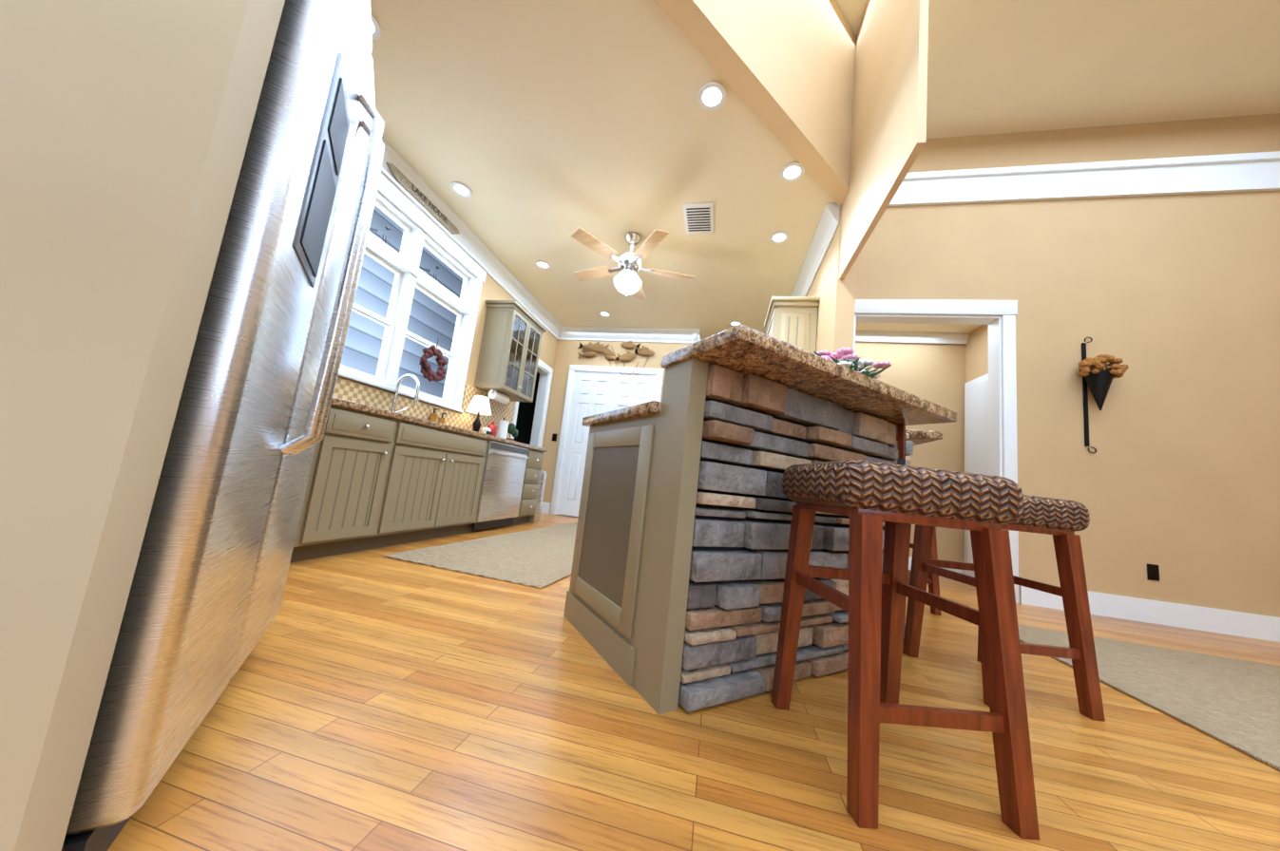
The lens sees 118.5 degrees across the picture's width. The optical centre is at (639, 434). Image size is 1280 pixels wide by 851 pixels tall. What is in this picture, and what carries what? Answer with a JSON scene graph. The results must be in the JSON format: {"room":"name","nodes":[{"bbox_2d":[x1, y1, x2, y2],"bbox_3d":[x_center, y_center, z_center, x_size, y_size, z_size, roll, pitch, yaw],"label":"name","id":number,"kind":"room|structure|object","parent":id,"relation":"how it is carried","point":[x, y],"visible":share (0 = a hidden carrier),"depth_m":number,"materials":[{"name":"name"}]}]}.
{"room":"kitchen","nodes":[
{"label":"kitchen","id":0,"kind":"room"},
{"bbox_2d":[0,0,285,850],"bbox_3d":[-1.540,-1.704,-0.022,2.600,4.300,0.100,11,-8,-32],"label":"wall","id":1,"kind":"structure","parent":0,"point":[125,125],"depth_m":0.44,"materials":[{"name":"paint"}]},
{"bbox_2d":[337,191,557,442],"bbox_3d":[-2.131,-0.739,3.380,0.140,3.100,7.370,5,-7,12],"label":"wall","id":2,"kind":"structure","parent":0,"point":[492,289],"depth_m":4.38,"materials":[{"name":"paint"}]},
{"bbox_2d":[337,166,489,413],"bbox_3d":[-2.067,-1.184,3.334,0.191,1.650,1.850,5,-7,12],"label":"window","id":3,"kind":"structure","parent":2,"relation":"in","point":[403,266],"depth_m":3.36,"materials":[{"name":"white wood"}]},
{"bbox_2d":[385,161,459,234],"bbox_3d":[-1.891,-2.068,3.386,0.018,0.125,0.860,5,-7,12],"label":"sign","id":4,"kind":"object","parent":3,"relation":"on","point":[414,192],"visible":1,"depth_m":3.32,"materials":[{"name":"brown wood"}]},
{"bbox_2d":[419,339,447,382],"bbox_3d":[-1.940,-0.705,3.585,0.078,0.435,0.335,5,-7,12],"label":"wreath","id":5,"kind":"object","parent":3,"relation":"hanging from","point":[429,374],"visible":1,"depth_m":3.55,"materials":[{"name":"red plant"}]},
{"bbox_2d":[382,135,564,339],"bbox_3d":[-1.859,-2.062,3.548,0.100,0.190,5.628,5,-7,12],"label":"crown molding","id":6,"kind":"structure","parent":2,"relation":"attached to","point":[503,276],"depth_m":4.12,"materials":[{"name":"white wood"}]},
{"bbox_2d":[474,300,546,404],"bbox_3d":[-1.571,-0.924,4.663,0.373,1.130,0.820,5,-7,12],"label":"upper cabinet","id":7,"kind":"object","parent":2,"relation":"attached to","point":[513,331],"visible":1,"depth_m":4.37,"materials":[{"name":"brown paint"}]},
{"bbox_2d":[510,359,553,448],"bbox_3d":[-1.704,-0.009,5.583,0.164,2.290,0.960,5,-7,12],"label":"door frame","id":8,"kind":"structure","parent":2,"relation":"attached to","point":[538,425],"depth_m":6.00,"materials":[{"name":"white wood"}]},
{"bbox_2d":[514,371,539,444],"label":"window","id":9,"kind":"structure","parent":0,"point":[525,419],"depth_m":6.82,"materials":[{"name":"black"}]},
{"bbox_2d":[370,0,836,340],"bbox_3d":[-0.180,-2.071,3.175,3.810,0.100,7.370,5,-7,12],"label":"ceiling","id":10,"kind":"structure","parent":0,"point":[544,130],"depth_m":2.81,"materials":[{"name":"paint"}]},
{"bbox_2d":[371,14,381,38],"bbox_3d":[-1.538,-2.294,2.109,0.176,0.010,0.176,5,-7,12],"label":"recessed light","id":11,"kind":"object","parent":10,"relation":"in","point":[375,30],"visible":0.31,"depth_m":2.14,"materials":[{"name":"white"}]},
{"bbox_2d":[450,181,472,197],"bbox_3d":[-1.563,-2.146,3.330,0.176,0.010,0.176,5,-7,12],"label":"recessed light","id":12,"kind":"object","parent":10,"relation":"in","point":[461,189],"visible":1,"depth_m":3.33,"materials":[{"name":"white"}]},
{"bbox_2d":[534,260,551,269],"bbox_3d":[-1.120,-1.964,4.399,0.176,0.010,0.176,5,-7,12],"label":"recessed light","id":13,"kind":"object","parent":10,"relation":"in","point":[543,264],"visible":0.98,"depth_m":4.40,"materials":[{"name":"white"}]},
{"bbox_2d":[598,310,611,317],"bbox_3d":[-0.512,-1.757,5.533,0.176,0.010,0.176,5,-7,12],"label":"recessed light","id":14,"kind":"object","parent":10,"relation":"in","point":[604,314],"visible":0.98,"depth_m":5.53,"materials":[{"name":"white"}]},
{"bbox_2d":[571,228,694,300],"bbox_3d":[-0.098,-1.630,3.726,1.254,0.614,1.207,5,-7,12],"label":"ceiling fan","id":15,"kind":"object","parent":10,"relation":"hanging from","point":[627,280],"visible":1,"depth_m":3.60,"materials":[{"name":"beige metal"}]},
{"bbox_2d":[682,202,713,234],"bbox_3d":[0.522,-1.909,3.374,0.260,0.015,0.380,5,-7,12],"label":"ceiling vent","id":16,"kind":"object","parent":10,"relation":"in","point":[698,218],"visible":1,"depth_m":3.35,"materials":[{"name":"white metal"}]},
{"bbox_2d":[697,81,726,111],"bbox_3d":[0.436,-2.052,2.309,0.176,0.010,0.176,5,-7,12],"label":"recessed light","id":17,"kind":"object","parent":10,"relation":"in","point":[712,96],"visible":1,"depth_m":2.31,"materials":[{"name":"white"}]},
{"bbox_2d":[728,321,742,326],"bbox_3d":[1.350,-1.571,5.383,0.176,0.010,0.176,5,-7,12],"label":"recessed light","id":18,"kind":"object","parent":10,"relation":"in","point":[734,323],"visible":0.77,"depth_m":5.37,"materials":[{"name":"white"}]},
{"bbox_2d":[769,230,789,244],"bbox_3d":[1.279,-1.813,3.494,0.176,0.010,0.176,5,-7,12],"label":"recessed light","id":19,"kind":"object","parent":10,"relation":"in","point":[778,237],"visible":1,"depth_m":3.49,"materials":[{"name":"white"}]},
{"bbox_2d":[779,161,804,182],"bbox_3d":[1.112,-1.919,2.780,0.176,0.010,0.176,5,-7,12],"label":"recessed light","id":20,"kind":"object","parent":10,"relation":"in","point":[793,171],"visible":0.96,"depth_m":2.78,"materials":[{"name":"white"}]},
{"bbox_2d":[541,339,689,512],"bbox_3d":[-0.347,-0.190,6.229,2.220,3.100,0.700,5,-7,12],"label":"wall","id":21,"kind":"structure","parent":0,"point":[566,354],"depth_m":6.06,"materials":[{"name":"paint"}]},
{"bbox_2d":[552,433,557,441],"bbox_3d":[-1.353,0.040,6.035,0.080,0.120,0.006,5,-7,12],"label":"switch plate","id":22,"kind":"object","parent":21,"relation":"attached to","point":[554,437],"depth_m":6.03,"materials":[{"name":"black plastic"}]},
{"bbox_2d":[556,372,655,516],"bbox_3d":[-0.521,0.159,5.845,1.296,2.256,0.108,5,-7,12],"label":"pantry doors","id":23,"kind":"structure","parent":21,"relation":"in","point":[596,393],"depth_m":5.94,"materials":[{"name":"white wood"}]},
{"bbox_2d":[549,364,663,515],"bbox_3d":[-0.508,0.113,5.890,1.530,2.385,0.114,5,-7,12],"label":"door frame","id":24,"kind":"structure","parent":21,"relation":"attached to","point":[658,373],"depth_m":5.96,"materials":[{"name":"white wood"}]},
{"bbox_2d":[577,340,654,375],"bbox_3d":[-0.401,-1.232,6.001,1.270,0.556,0.022,5,-7,12],"label":"wall decor","id":25,"kind":"object","parent":21,"relation":"attached to","point":[591,350],"visible":1,"depth_m":6.00,"materials":[{"name":"gold metal"}]},
{"bbox_2d":[560,325,701,343],"bbox_3d":[-0.171,-1.575,5.981,2.200,0.190,0.100,5,-7,12],"label":"crown molding","id":26,"kind":"structure","parent":21,"relation":"attached to","point":[594,334],"depth_m":5.97,"materials":[{"name":"white wood"}]},
{"bbox_2d":[107,513,1279,850],"bbox_3d":[0.844,1.078,2.314,10.200,0.100,12.200,5,-7,12],"label":"floor","id":27,"kind":"structure","parent":0,"point":[372,699],"depth_m":0.94,"materials":[{"name":"brown wood"}]},
{"bbox_2d":[61,0,384,850],"bbox_3d":[-1.107,-0.266,0.792,0.776,1.755,0.840,11,-8,-32],"label":"refrigerator","id":28,"kind":"object","parent":27,"relation":"on","point":[210,576],"visible":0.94,"depth_m":0.65,"materials":[{"name":"grey metal"}]},
{"bbox_2d":[290,400,412,562],"bbox_3d":[-2.027,0.274,2.382,0.642,0.880,0.565,5,-7,12],"label":"base cabinet","id":29,"kind":"object","parent":27,"relation":"on","point":[381,475],"depth_m":2.29,"materials":[{"name":"brown paint"}]},
{"bbox_2d":[332,396,541,449],"bbox_3d":[-1.758,-0.026,3.487,0.652,0.040,2.770,5,-7,12],"label":"countertop","id":30,"kind":"structure","parent":29,"relation":"on","point":[335,399],"depth_m":2.80,"materials":[{"name":"beige stone"}]},
{"bbox_2d":[389,374,420,412],"bbox_3d":[-1.950,-0.307,3.213,0.257,0.402,0.146,5,-7,12],"label":"faucet","id":31,"kind":"object","parent":30,"relation":"on","point":[415,399],"visible":0.81,"depth_m":3.18,"materials":[{"name":"silver metal"}]},
{"bbox_2d":[428,408,438,421],"bbox_3d":[-1.984,-0.154,3.651,0.062,0.200,0.062,11,-8,-32],"label":"soap bottle","id":32,"kind":"object","parent":30,"relation":"on","point":[433,416],"depth_m":3.63,"materials":[{"name":"orange"}]},
{"bbox_2d":[438,413,446,423],"bbox_3d":[-1.962,-0.127,3.766,0.062,0.180,0.062,11,-8,-32],"label":"soap bottle","id":33,"kind":"object","parent":30,"relation":"on","point":[441,420],"depth_m":3.75,"materials":[{"name":"orange glass"}]},
{"bbox_2d":[465,395,491,432],"bbox_3d":[-1.763,-0.195,4.147,0.260,0.450,0.260,5,-7,12],"label":"table lamp","id":34,"kind":"object","parent":30,"relation":"on","point":[479,405],"visible":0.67,"depth_m":4.10,"materials":[{"name":"white fabric"}]},
{"bbox_2d":[480,425,495,436],"bbox_3d":[-1.722,-0.017,4.257,0.102,0.135,0.100,5,-7,12],"label":"canister","id":35,"kind":"object","parent":30,"relation":"on","point":[490,429],"depth_m":4.24,"materials":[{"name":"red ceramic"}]},
{"bbox_2d":[488,422,496,437],"bbox_3d":[-1.713,-0.040,4.392,0.108,0.215,0.108,6,-7,0],"label":"canister","id":36,"kind":"object","parent":30,"relation":"on","point":[492,425],"depth_m":4.38,"materials":[{"name":"red ceramic"}]},
{"bbox_2d":[496,418,518,441],"bbox_3d":[-1.644,-0.039,4.726,0.152,0.310,0.354,5,-7,12],"label":"paper towel roll","id":37,"kind":"object","parent":30,"relation":"on","point":[505,428],"visible":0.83,"depth_m":4.60,"materials":[{"name":"white paper"}]},
{"bbox_2d":[389,419,492,546],"bbox_3d":[-1.890,0.372,3.054,0.642,0.880,1.120,5,-7,12],"label":"base cabinet","id":38,"kind":"object","parent":27,"relation":"on","point":[439,494],"depth_m":3.01,"materials":[{"name":"brown paint"}]},
{"bbox_2d":[382,521,577,589],"bbox_3d":[-0.675,1.027,3.715,1.120,0.012,3.100,4,-7,16],"label":"runner rug","id":39,"kind":"object","parent":27,"relation":"on","point":[541,558],"visible":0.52,"depth_m":2.65,"materials":[{"name":"carpet"}]},
{"bbox_2d":[477,438,530,531],"bbox_3d":[-1.701,0.508,3.978,0.642,0.880,0.785,5,-7,12],"label":"dishwasher","id":40,"kind":"object","parent":27,"relation":"on","point":[506,478],"depth_m":3.90,"materials":[{"name":"silver metal"}]},
{"bbox_2d":[518,449,545,524],"bbox_3d":[-1.581,0.593,4.562,0.642,0.880,0.420,5,-7,12],"label":"base cabinet","id":41,"kind":"object","parent":27,"relation":"on","point":[533,474],"depth_m":4.51,"materials":[{"name":"brown paint"}]},
{"bbox_2d":[534,470,546,522],"bbox_3d":[-1.367,0.766,4.874,0.260,0.660,0.260,5,-7,12],"label":"trash can","id":42,"kind":"object","parent":27,"relation":"on","point":[540,498],"visible":0.29,"depth_m":4.81,"materials":[{"name":"silver metal"}]},
{"bbox_2d":[563,346,943,714],"bbox_3d":[0.759,0.446,1.957,2.003,1.040,0.876,10,-8,-29],"label":"kitchen island","id":43,"kind":"object","parent":27,"relation":"on","point":[674,599],"depth_m":1.28,"materials":[{"name":"grey"}]},
{"bbox_2d":[582,401,654,426],"bbox_3d":[0.417,0.014,1.887,1.250,0.040,0.655,10,-8,-29],"label":"island countertop","id":44,"kind":"structure","parent":43,"relation":"on","point":[645,409],"depth_m":1.50,"materials":[{"name":"beige stone"}]},
{"bbox_2d":[661,324,957,425],"bbox_3d":[0.722,-0.166,1.488,1.295,0.044,0.382,10,-8,-29],"label":"island countertop","id":45,"kind":"structure","parent":43,"relation":"on","point":[744,346],"depth_m":1.24,"materials":[{"name":"beige stone"}]},
{"bbox_2d":[814,347,891,379],"bbox_3d":[1.320,-0.278,2.458,0.483,0.540,0.449,5,-7,12],"label":"flowers","id":46,"kind":"object","parent":43,"relation":"on","point":[847,357],"visible":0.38,"depth_m":2.39,"materials":[{"name":"pink plant"}]},
{"bbox_2d":[770,459,1039,840],"bbox_3d":[0.659,0.469,1.039,0.460,0.750,0.440,7,-7,-3],"label":"bar stool","id":47,"kind":"object","parent":27,"relation":"on","point":[868,498],"visible":1,"depth_m":0.89,"materials":[{"name":"brown wood"}]},
{"bbox_2d":[909,526,941,615],"bbox_3d":[1.773,0.797,2.701,0.460,0.750,0.440,7,-7,-4],"label":"bar stool","id":48,"kind":"object","parent":27,"relation":"on","point":[933,583],"visible":0.04,"depth_m":2.50,"materials":[{"name":"brown wood"}]},
{"bbox_2d":[902,495,1105,722],"bbox_3d":[1.439,0.620,1.568,0.460,0.750,0.440,6,-7,-1],"label":"bar stool","id":49,"kind":"object","parent":27,"relation":"on","point":[1061,522],"visible":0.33,"depth_m":1.42,"materials":[{"name":"brown wood"}]},
{"bbox_2d":[1018,625,1279,771],"bbox_3d":[3.086,1.064,0.671,2.540,0.012,3.100,5,-7,12],"label":"rug","id":50,"kind":"object","parent":27,"relation":"on","point":[1233,703],"visible":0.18,"depth_m":1.68,"materials":[{"name":"carpet"}]},
{"bbox_2d":[652,0,856,206],"bbox_3d":[0.289,-2.760,1.979,3.600,1.330,0.130,12,-9,-37],"label":"wall","id":51,"kind":"structure","parent":0,"point":[784,69],"depth_m":2.42,"materials":[{"name":"beige paint"}]},
{"bbox_2d":[791,203,840,296],"bbox_3d":[1.857,-1.520,4.626,0.100,0.190,3.308,5,-7,12],"label":"crown molding","id":52,"kind":"structure","parent":51,"relation":"attached to","point":[829,222],"depth_m":3.43,"materials":[{"name":"white wood"}]},
{"bbox_2d":[806,0,928,362],"bbox_3d":[1.770,-0.850,3.928,0.130,4.300,4.510,5,-7,12],"label":"wall","id":53,"kind":"structure","parent":0,"point":[888,134],"depth_m":2.40,"materials":[{"name":"paint"}]},
{"bbox_2d":[764,296,819,354],"bbox_3d":[1.431,-0.691,3.734,0.413,1.085,0.635,5,-7,12],"label":"upper cabinet","id":54,"kind":"object","parent":53,"relation":"attached to","point":[792,320],"visible":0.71,"depth_m":3.50,"materials":[{"name":"beige wood"}]},
{"bbox_2d":[854,341,964,562],"bbox_3d":[2.882,0.083,4.538,1.930,2.850,0.140,5,-7,12],"label":"wall","id":55,"kind":"structure","parent":0,"point":[939,374],"depth_m":4.43,"materials":[{"name":"paint"}]},
{"bbox_2d":[855,330,969,343],"bbox_3d":[2.931,-1.186,4.609,1.786,0.120,0.060,5,-7,12],"label":"crown molding","id":56,"kind":"structure","parent":55,"relation":"attached to","point":[860,335],"depth_m":4.53,"materials":[{"name":"white wood"}]},
{"bbox_2d":[908,556,964,573],"bbox_3d":[2.651,1.402,4.309,1.786,0.140,0.018,5,-7,12],"label":"baseboard","id":57,"kind":"structure","parent":55,"relation":"attached to","point":[909,558],"depth_m":4.15,"materials":[{"name":"white wood"}]},
{"bbox_2d":[855,323,981,333],"bbox_3d":[2.853,-1.359,4.183,1.790,0.100,0.970,5,-7,12],"label":"ceiling","id":58,"kind":"structure","parent":0,"point":[921,328],"depth_m":4.41,"materials":[{"name":"paint"}]},
{"bbox_2d":[964,324,988,382],"bbox_3d":[3.643,0.076,3.806,0.140,2.850,0.960,5,-7,12],"label":"wall","id":59,"kind":"structure","parent":0,"point":[976,350],"depth_m":4.23,"materials":[{"name":"paint"}]},
{"bbox_2d":[964,373,988,577],"bbox_3d":[3.531,0.417,3.841,0.033,2.160,0.800,5,-7,12],"label":"door frame","id":60,"kind":"structure","parent":59,"relation":"attached to","point":[976,426],"depth_m":4.07,"materials":[{"name":"white wood"}]},
{"bbox_2d":[836,0,1279,138],"bbox_3d":[1.322,-3.263,2.852,10.200,0.100,12.200,5,-7,12],"label":"ceiling","id":61,"kind":"structure","parent":0,"point":[998,66],"depth_m":3.00,"materials":[{"name":"paint"}]},
{"bbox_2d":[855,113,1279,617],"bbox_3d":[3.987,-0.687,3.280,4.490,4.300,0.140,5,-7,12],"label":"wall","id":62,"kind":"structure","parent":0,"point":[1172,302],"depth_m":3.17,"materials":[{"name":"paint"}]},
{"bbox_2d":[852,299,1019,604],"bbox_3d":[2.538,0.037,3.456,1.424,2.600,0.172,5,-7,12],"label":"door frame","id":63,"kind":"structure","parent":62,"relation":"attached to","point":[1002,448],"depth_m":3.40,"materials":[{"name":"white wood"}]},
{"bbox_2d":[887,151,1279,207],"bbox_3d":[4.141,-2.269,3.381,4.490,0.320,0.048,5,-7,12],"label":"trim","id":64,"kind":"structure","parent":62,"relation":"attached to","point":[1236,173],"depth_m":3.39,"materials":[{"name":"white wood"}]},
{"bbox_2d":[1076,337,1128,453],"bbox_3d":[3.761,-0.354,3.101,0.298,1.002,0.204,5,-7,12],"label":"sconce","id":65,"kind":"object","parent":62,"relation":"attached to","point":[1098,378],"visible":0.98,"depth_m":3.11,"materials":[{"name":"black metal"}]},
{"bbox_2d":[1019,585,1279,642],"bbox_3d":[4.512,1.403,2.783,2.920,0.170,0.018,5,-7,12],"label":"baseboard","id":66,"kind":"structure","parent":62,"relation":"attached to","point":[1211,620],"depth_m":2.88,"materials":[{"name":"white wood"}]},
{"bbox_2d":[1146,563,1159,581],"bbox_3d":[3.975,1.065,2.949,0.070,0.120,0.006,5,-7,12],"label":"electrical outlet","id":67,"kind":"object","parent":62,"relation":"attached to","point":[1153,572],"depth_m":2.95,"materials":[{"name":"black plastic"}]},
{"label":"outside","id":68,"kind":"structure","parent":0,"visible":0},
{"bbox_2d":[340,205,463,398],"bbox_3d":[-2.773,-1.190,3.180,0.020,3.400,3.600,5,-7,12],"label":"window panes","id":69,"kind":"structure","parent":68,"point":[431,320],"depth_m":3.98,"materials":[{"name":"clear glass"}]}
]}

